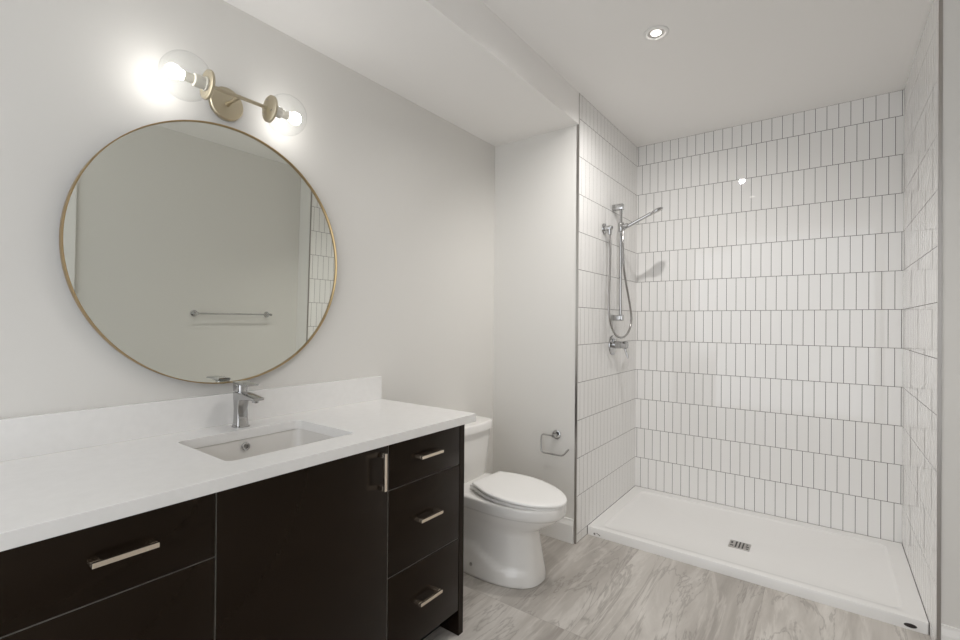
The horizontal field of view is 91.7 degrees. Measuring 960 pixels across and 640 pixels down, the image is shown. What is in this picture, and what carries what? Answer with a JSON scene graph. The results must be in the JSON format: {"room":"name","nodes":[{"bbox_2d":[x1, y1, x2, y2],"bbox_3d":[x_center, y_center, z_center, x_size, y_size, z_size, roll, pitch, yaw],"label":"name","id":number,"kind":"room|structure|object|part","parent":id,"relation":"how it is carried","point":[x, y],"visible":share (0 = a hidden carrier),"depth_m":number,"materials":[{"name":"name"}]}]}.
{"room":"bathroom","nodes":[
{"label":"bathroom","id":0,"kind":"room"},
{"bbox_2d":[0,0,494,473],"bbox_3d":[-0.743,-0.026,2.033,0.120,2.610,4.930,0,0,37],"label":"wall","id":1,"kind":"structure","parent":0,"point":[406,193],"depth_m":1.78,"materials":[{"name":"white paint"}]},
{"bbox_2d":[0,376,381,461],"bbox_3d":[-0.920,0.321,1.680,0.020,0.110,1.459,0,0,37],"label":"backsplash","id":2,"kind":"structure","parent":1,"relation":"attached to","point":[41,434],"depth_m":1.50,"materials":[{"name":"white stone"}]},
{"bbox_2d":[59,120,336,383],"bbox_3d":[-0.905,-0.231,1.673,0.030,0.914,0.914,2,0,36],"label":"wall mirror","id":3,"kind":"object","parent":1,"relation":"attached to","point":[197,251],"visible":0.98,"depth_m":1.59,"materials":[{"name":"gold metal"}]},
{"bbox_2d":[159,49,300,135],"bbox_3d":[-0.848,-0.774,1.630,0.185,0.148,0.490,0,0,37],"label":"vanity light","id":4,"kind":"object","parent":1,"relation":"attached to","point":[224,102],"visible":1,"depth_m":1.65,"materials":[{"name":"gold metal"}]},
{"bbox_3d":[-0.956,-0.776,1.454,0.045,0.045,0.050,0,0,37],"label":"bulb","id":5,"kind":"part","parent":4,"relation":"part of","materials":[{"name":"white glass"}]},
{"bbox_2d":[183,71,208,90],"bbox_3d":[-0.920,-0.775,1.502,0.046,0.046,0.070,0,0,37],"label":"socket","id":6,"kind":"object","parent":4,"relation":"attached to","point":[202,82],"depth_m":1.50,"materials":[{"name":"beige"}]},
{"bbox_3d":[-0.915,-0.778,1.680,0.019,0.116,0.116,0,0,37],"label":"plate","id":7,"kind":"part","parent":4,"relation":"part of","materials":[{"name":"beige metal"}]},
{"bbox_3d":[-0.871,-0.776,1.647,0.094,0.020,0.020,0,0,37],"label":"arm","id":8,"kind":"part","parent":4,"relation":"part of","materials":[{"name":"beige metal"}]},
{"bbox_2d":[276,106,289,119],"bbox_3d":[-0.747,-0.773,1.735,0.046,0.046,0.070,0,0,37],"label":"socket","id":9,"kind":"object","parent":4,"relation":"attached to","point":[281,113],"depth_m":1.73,"materials":[{"name":"beige"}]},
{"bbox_3d":[-0.711,-0.772,1.783,0.045,0.045,0.050,0,0,37],"label":"bulb","id":10,"kind":"part","parent":4,"relation":"part of","materials":[{"name":"white glass"}]},
{"bbox_2d":[223,0,578,145],"bbox_3d":[-0.755,-1.243,1.411,0.593,0.182,3.658,0,0,37],"label":"ceiling","id":11,"kind":"structure","parent":0,"point":[458,61],"depth_m":2.06,"materials":[{"name":"white paint"}]},
{"bbox_2d":[492,94,636,542],"bbox_3d":[0.671,-0.009,3.334,0.593,2.610,1.152,0,0,37],"label":"wall","id":12,"kind":"structure","parent":0,"point":[536,176],"depth_m":2.90,"materials":[{"name":"white paint"}]},
{"bbox_2d":[540,430,568,456],"bbox_3d":[0.448,0.723,2.741,0.187,0.140,0.053,0,0,37],"label":"toilet paper holder","id":13,"kind":"object","parent":12,"relation":"attached to","point":[556,434],"visible":1,"depth_m":2.75,"materials":[{"name":"silver metal"}]},
{"bbox_2d":[540,517,573,543],"bbox_3d":[0.314,1.223,2.860,0.564,0.137,0.015,0,0,37],"label":"baseboard","id":14,"kind":"structure","parent":12,"relation":"attached to","point":[563,530],"depth_m":2.73,"materials":[{"name":"white paint"}]},
{"bbox_2d":[574,93,579,543],"bbox_3d":[0.561,-0.012,2.699,0.014,2.610,0.006,0,0,37],"label":"trim","id":15,"kind":"structure","parent":12,"relation":"attached to","point":[578,125],"depth_m":2.70,"materials":[{"name":"silver metal"}]},
{"bbox_2d":[602,223,612,234],"bbox_3d":[0.821,-0.584,2.989,0.056,0.077,0.068,0,0,37],"label":"connector","id":16,"kind":"object","parent":12,"relation":"attached to","point":[605,228],"visible":1,"depth_m":2.98,"materials":[{"name":"silver metal"}]},
{"bbox_2d":[608,228,631,338],"bbox_3d":[0.928,-0.247,3.069,0.037,0.740,0.367,0,0,44],"label":"shower hose","id":17,"kind":"object","parent":16,"relation":"hanging from","point":[610,247],"visible":1,"depth_m":3.06,"materials":[{"name":"silver metal"}]},
{"bbox_2d":[609,335,628,358],"bbox_3d":[0.936,0.179,3.099,0.114,0.154,0.134,0,0,37],"label":"shower valve","id":18,"kind":"object","parent":12,"relation":"attached to","point":[613,344],"visible":1,"depth_m":3.09,"materials":[{"name":"silver metal"}]},
{"bbox_2d":[611,203,627,320],"bbox_3d":[0.940,-0.383,3.108,0.106,0.776,0.061,0,0,37],"label":"slide bar","id":19,"kind":"object","parent":12,"relation":"attached to","point":[616,207],"visible":0.98,"depth_m":3.09,"materials":[{"name":"silver metal"}]},
{"bbox_3d":[0.936,-0.384,3.096,0.018,0.762,0.018,0,0,37],"label":"rail","id":20,"kind":"part","parent":19,"relation":"part of","materials":[{"name":"silver metal"}]},
{"bbox_2d":[625,207,662,228],"bbox_3d":[1.064,-0.661,3.031,0.246,0.122,0.081,0,0,37],"label":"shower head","id":21,"kind":"object","parent":19,"relation":"on","point":[656,210],"visible":1,"depth_m":3.01,"materials":[{"name":"silver metal"}]},
{"bbox_3d":[1.030,-0.649,3.043,0.178,0.098,0.024,0,0,32],"label":"shower handle","id":22,"kind":"part","parent":21,"relation":"part of","materials":[{"name":"silver metal"}]},
{"bbox_2d":[423,534,930,639],"bbox_3d":[0.204,1.333,1.312,2.510,0.100,4.930,0,0,37],"label":"floor","id":23,"kind":"structure","parent":0,"point":[593,588],"depth_m":2.08,"materials":[{"name":"tile"}]},
{"bbox_2d":[0,424,464,639],"bbox_3d":[-0.691,0.844,1.512,0.590,0.866,1.396,0,0,37],"label":"bathroom vanity","id":24,"kind":"object","parent":23,"relation":"on","point":[368,545],"visible":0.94,"depth_m":1.26,"materials":[{"name":"brown wood"}]},
{"bbox_3d":[-0.772,0.726,0.986,0.020,0.296,0.389,0,0,37],"label":"drawer","id":25,"kind":"part","parent":24,"relation":"part of","materials":[{"name":"brown wood"}]},
{"bbox_3d":[-0.770,0.495,0.987,0.020,0.162,0.389,0,0,37],"label":"drawer","id":26,"kind":"part","parent":24,"relation":"part of","materials":[{"name":"brown wood"}]},
{"bbox_3d":[-0.744,0.487,0.975,0.036,0.010,0.116,0,0,37],"label":"handle","id":27,"kind":"part","parent":24,"relation":"part of","materials":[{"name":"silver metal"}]},
{"bbox_2d":[0,376,475,551],"bbox_3d":[-0.690,0.338,1.508,0.594,0.143,1.459,0,0,37],"label":"countertop","id":28,"kind":"structure","parent":24,"relation":"on","point":[61,473],"depth_m":1.31,"materials":[{"name":"white stone"}]},
{"bbox_2d":[231,380,263,427],"bbox_3d":[-0.805,0.296,1.615,0.146,0.160,0.048,0,0,37],"label":"faucet","id":29,"kind":"object","parent":28,"relation":"on","point":[241,396],"visible":1,"depth_m":1.62,"materials":[{"name":"silver metal"}]},
{"bbox_3d":[-0.845,0.373,1.644,0.048,0.006,0.048,0,0,37],"label":"plate","id":30,"kind":"part","parent":29,"relation":"part of","materials":[{"name":"silver metal"}]},
{"bbox_3d":[-0.818,0.221,1.625,0.100,0.010,0.042,0,0,37],"label":"lever","id":31,"kind":"part","parent":29,"relation":"part of","materials":[{"name":"silver metal"}]},
{"bbox_3d":[-0.795,0.269,1.608,0.122,0.032,0.040,0,0,37],"label":"spout","id":32,"kind":"part","parent":29,"relation":"part of","materials":[{"name":"silver metal"}]},
{"bbox_2d":[196,429,335,460],"bbox_3d":[-0.678,0.481,1.499,0.382,0.142,0.463,0,0,37],"label":"sink","id":33,"kind":"object","parent":28,"relation":"in","point":[254,446],"visible":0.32,"depth_m":1.65,"materials":[{"name":"white ceramic"}]},
{"bbox_3d":[-0.488,0.795,1.367,0.020,0.755,0.555,0,0,37],"label":"door","id":34,"kind":"part","parent":24,"relation":"part of","materials":[{"name":"brown wood"}]},
{"bbox_3d":[-0.323,0.502,1.540,0.036,0.124,0.010,0,0,37],"label":"handle","id":35,"kind":"part","parent":24,"relation":"part of","materials":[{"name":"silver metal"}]},
{"bbox_3d":[-0.209,1.031,1.743,0.020,0.292,0.380,0,0,37],"label":"drawer","id":36,"kind":"part","parent":24,"relation":"part of","materials":[{"name":"brown wood"}]},
{"bbox_3d":[-0.207,0.735,1.745,0.020,0.296,0.380,0,0,37],"label":"drawer","id":37,"kind":"part","parent":24,"relation":"part of","materials":[{"name":"brown wood"}]},
{"bbox_3d":[-0.205,0.503,1.746,0.020,0.162,0.380,0,0,37],"label":"drawer","id":38,"kind":"part","parent":24,"relation":"part of","materials":[{"name":"brown wood"}]},
{"bbox_3d":[-0.190,1.022,1.722,0.036,0.010,0.116,0,0,37],"label":"handle","id":39,"kind":"part","parent":24,"relation":"part of","materials":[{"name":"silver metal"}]},
{"bbox_3d":[-0.188,0.724,1.723,0.036,0.010,0.116,0,0,37],"label":"handle","id":40,"kind":"part","parent":24,"relation":"part of","materials":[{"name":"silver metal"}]},
{"bbox_3d":[-0.186,0.495,1.724,0.036,0.010,0.116,0,0,37],"label":"handle","id":41,"kind":"part","parent":24,"relation":"part of","materials":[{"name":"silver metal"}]},
{"bbox_3d":[-0.298,0.850,2.070,0.554,0.866,0.030,0,0,37],"label":"panel","id":42,"kind":"part","parent":24,"relation":"part of","materials":[{"name":"brown wood"}]},
{"bbox_2d":[463,416,566,588],"bbox_3d":[0.111,0.930,2.430,0.737,0.716,0.412,0,0,38],"label":"toilet","id":43,"kind":"object","parent":23,"relation":"on","point":[505,513],"visible":0.77,"depth_m":2.28,"materials":[{"name":"white ceramic"}]},
{"bbox_3d":[-0.104,0.752,2.603,0.186,0.269,0.394,0,0,38],"label":"tank","id":44,"kind":"part","parent":43,"relation":"part of","materials":[{"name":"white ceramic"}]},
{"bbox_3d":[-0.096,0.594,2.598,0.204,0.047,0.412,0,0,38],"label":"tank lid","id":45,"kind":"part","parent":43,"relation":"part of","materials":[{"name":"white ceramic"}]},
{"bbox_3d":[0.109,1.087,2.430,0.725,0.402,0.366,0,0,38],"label":"bowl","id":46,"kind":"part","parent":43,"relation":"part of","materials":[{"name":"white ceramic"}]},
{"bbox_3d":[0.216,0.874,2.347,0.460,0.033,0.345,0,0,38],"label":"seat","id":47,"kind":"part","parent":43,"relation":"part of","materials":[{"name":"white plastic"}]},
{"bbox_3d":[0.216,0.856,2.347,0.468,0.042,0.353,0,0,38],"label":"seat lid","id":48,"kind":"part","parent":43,"relation":"part of","materials":[{"name":"white plastic"}]},
{"bbox_2d":[588,486,928,634],"bbox_3d":[1.510,1.276,2.717,1.499,0.050,0.876,0,0,37],"label":"shower tray","id":49,"kind":"object","parent":23,"relation":"on","point":[867,576],"visible":1,"depth_m":2.55,"materials":[{"name":"white plastic"}]},
{"bbox_2d":[728,540,750,551],"bbox_3d":[1.465,1.272,2.627,0.104,0.005,0.096,0,0,37],"label":"shower drain","id":50,"kind":"object","parent":49,"relation":"on","point":[735,544],"visible":1,"depth_m":2.62,"materials":[{"name":"silver metal"}]},
{"bbox_2d":[481,0,932,146],"bbox_3d":[0.226,-1.377,1.325,2.510,0.100,4.930,0,0,37],"label":"ceiling","id":51,"kind":"structure","parent":0,"point":[720,64],"depth_m":2.29,"materials":[{"name":"white paint"}]},
{"bbox_2d":[643,25,668,40],"bbox_3d":[0.808,-1.314,2.138,0.112,0.006,0.112,0,0,37],"label":"recessed light","id":52,"kind":"object","parent":51,"relation":"in","point":[655,33],"visible":1,"depth_m":2.13,"materials":[{"name":"white paint"}]},
{"bbox_2d":[635,90,903,543],"bbox_3d":[1.819,0.000,3.123,1.521,2.610,0.120,0,0,37],"label":"wall","id":53,"kind":"structure","parent":0,"point":[769,271],"depth_m":2.98,"materials":[{"name":"white tile"}]},
{"bbox_2d":[902,0,959,639],"bbox_3d":[2.230,-0.001,2.170,0.296,2.610,1.158,0,0,37],"label":"wall","id":54,"kind":"structure","parent":0,"point":[920,164],"depth_m":1.91,"materials":[{"name":"white tile"}]},
{"bbox_2d":[936,0,942,639],"bbox_3d":[1.769,-0.007,1.792,0.012,2.610,0.008,0,0,37],"label":"trim","id":55,"kind":"structure","parent":54,"relation":"attached to","point":[940,2],"depth_m":1.79,"materials":[{"name":"silver metal"}]},
{"bbox_2d":[941,624,959,639],"bbox_3d":[1.825,1.230,1.726,0.166,0.137,0.015,0,0,37],"label":"baseboard","id":56,"kind":"structure","parent":54,"relation":"attached to","point":[947,632],"depth_m":1.76,"materials":[{"name":"white paint"}]}
]}

